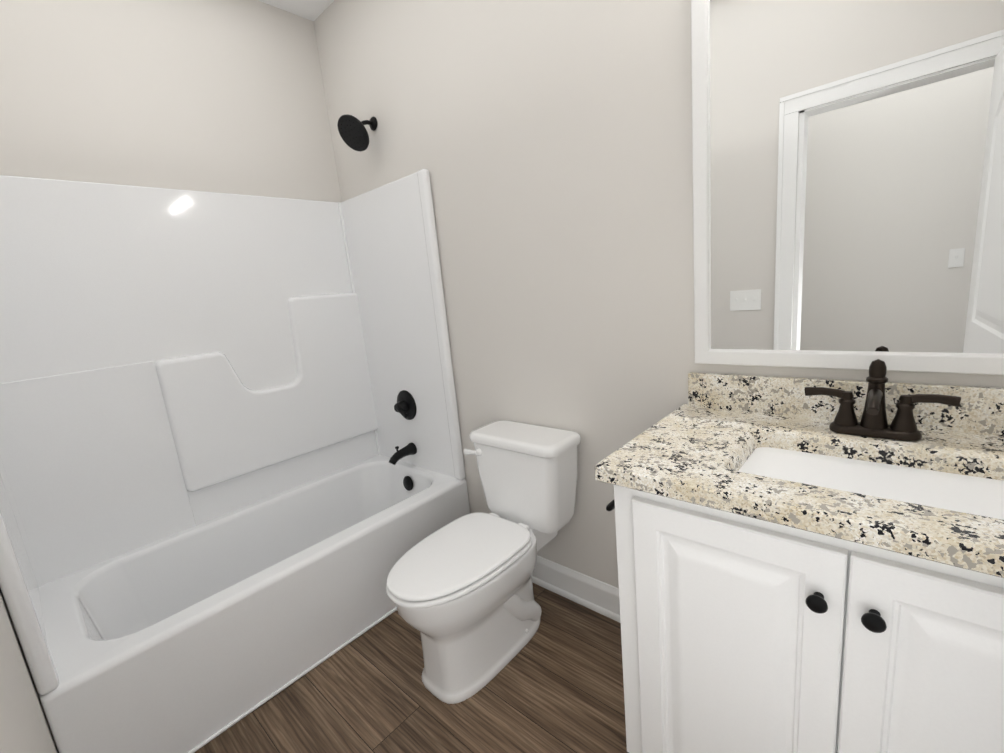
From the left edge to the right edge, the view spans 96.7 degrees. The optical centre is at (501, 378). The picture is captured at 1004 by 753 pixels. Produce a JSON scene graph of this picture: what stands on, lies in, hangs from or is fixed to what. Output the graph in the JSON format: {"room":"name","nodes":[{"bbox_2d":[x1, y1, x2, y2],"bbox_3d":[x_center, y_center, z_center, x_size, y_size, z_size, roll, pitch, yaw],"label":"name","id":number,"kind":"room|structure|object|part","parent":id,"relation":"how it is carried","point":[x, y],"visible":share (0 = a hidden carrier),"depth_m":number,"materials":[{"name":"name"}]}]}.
{"room":"bathroom","nodes":[
{"label":"bathroom","id":0,"kind":"room"},
{"bbox_2d":[0,588,58,752],"bbox_3d":[-0.852,-0.066,0.495,2.980,2.745,0.120,5,15,42],"label":"wall","id":1,"kind":"structure","parent":0,"point":[24,726],"depth_m":0.95,"materials":[{"name":"paint"}]},
{"bbox_2d":[0,0,341,201],"bbox_3d":[-1.416,-0.313,1.993,0.120,2.745,1.640,5,15,42],"label":"wall","id":2,"kind":"structure","parent":0,"point":[222,96],"depth_m":1.85,"materials":[{"name":"paint"}]},
{"bbox_2d":[258,0,333,20],"bbox_3d":[-0.479,-1.457,0.034,3.980,0.080,2.990,5,15,42],"label":"ceiling","id":3,"kind":"structure","parent":0,"point":[312,10],"depth_m":2.15,"materials":[{"name":"paint"}]},
{"bbox_2d":[194,582,628,752],"bbox_3d":[-0.210,1.300,0.589,3.980,0.080,2.990,5,15,42],"label":"floor","id":4,"kind":"structure","parent":0,"point":[555,684],"depth_m":1.48,"materials":[{"name":"brown wood"}]},
{"bbox_2d":[0,114,469,752],"bbox_3d":[-1.020,-0.022,1.798,0.775,2.180,1.531,5,15,42],"label":"tub","id":5,"kind":"object","parent":4,"relation":"on","point":[232,482],"visible":1,"depth_m":1.85,"materials":[{"name":"white plastic"}]},
{"bbox_2d":[386,420,580,703],"bbox_3d":[-0.062,0.640,1.637,0.440,0.766,0.761,5,15,42],"label":"toilet","id":6,"kind":"object","parent":4,"relation":"on","point":[460,593],"visible":1,"depth_m":1.58,"materials":[{"name":"ceramic"}]},
{"bbox_3d":[-0.157,0.606,1.556,0.346,0.020,0.524,5,15,42],"label":"lid","id":7,"kind":"part","parent":6,"relation":"part of","materials":[{"name":"plastic"}]},
{"bbox_3d":[-0.106,0.829,1.633,0.350,0.407,0.583,5,15,42],"label":"bowl","id":8,"kind":"part","parent":6,"relation":"part of","materials":[{"name":"ceramic"}]},
{"bbox_3d":[-0.119,0.299,1.811,0.083,0.037,0.025,5,15,42],"label":"lever","id":9,"kind":"part","parent":6,"relation":"part of","materials":[{"name":"ceramic"}]},
{"bbox_3d":[0.083,0.229,1.760,0.436,0.039,0.220,5,15,42],"label":"tank lid","id":10,"kind":"part","parent":6,"relation":"part of","materials":[{"name":"ceramic"}]},
{"bbox_3d":[0.101,0.409,1.796,0.410,0.329,0.200,5,15,42],"label":"tank","id":11,"kind":"part","parent":6,"relation":"part of","materials":[{"name":"ceramic"}]},
{"bbox_2d":[595,359,1003,752],"bbox_3d":[0.748,0.526,0.986,0.927,1.090,0.581,5,15,42],"label":"bathroom vanity","id":12,"kind":"object","parent":4,"relation":"on","point":[809,565],"visible":1,"depth_m":0.87,"materials":[{"name":"paint"}]},
{"bbox_3d":[0.464,0.622,0.931,0.377,0.710,0.020,5,15,42],"label":"door","id":13,"kind":"part","parent":12,"relation":"part of","materials":[{"name":"paint"}]},
{"bbox_2d":[804,359,961,441],"bbox_3d":[0.820,0.052,0.982,0.271,0.176,0.150,5,15,42],"label":"faucet","id":14,"kind":"object","parent":12,"relation":"on","point":[873,426],"depth_m":1.00,"materials":[{"name":"black metal"}]},
{"bbox_3d":[0.748,0.645,0.678,0.377,0.710,0.020,5,15,42],"label":"door","id":15,"kind":"part","parent":12,"relation":"part of","materials":[{"name":"paint"}]},
{"bbox_2d":[314,0,1003,587],"bbox_3d":[0.230,-0.410,1.678,2.980,2.745,0.120,5,15,42],"label":"wall","id":16,"kind":"structure","parent":0,"point":[546,144],"depth_m":1.63,"materials":[{"name":"paint"}]},
{"bbox_2d":[532,555,620,622],"bbox_3d":[0.264,0.874,1.920,1.094,0.137,0.022,5,15,42],"label":"baseboard","id":17,"kind":"structure","parent":16,"relation":"attached to","point":[596,595],"depth_m":1.86,"materials":[{"name":"paint"}]},
{"bbox_2d":[691,0,1003,374],"bbox_3d":[0.852,-0.557,0.968,0.848,1.100,0.018,5,15,42],"label":"mirror","id":18,"kind":"object","parent":16,"relation":"attached to","point":[848,184],"visible":0.94,"depth_m":1.04,"materials":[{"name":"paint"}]}
]}

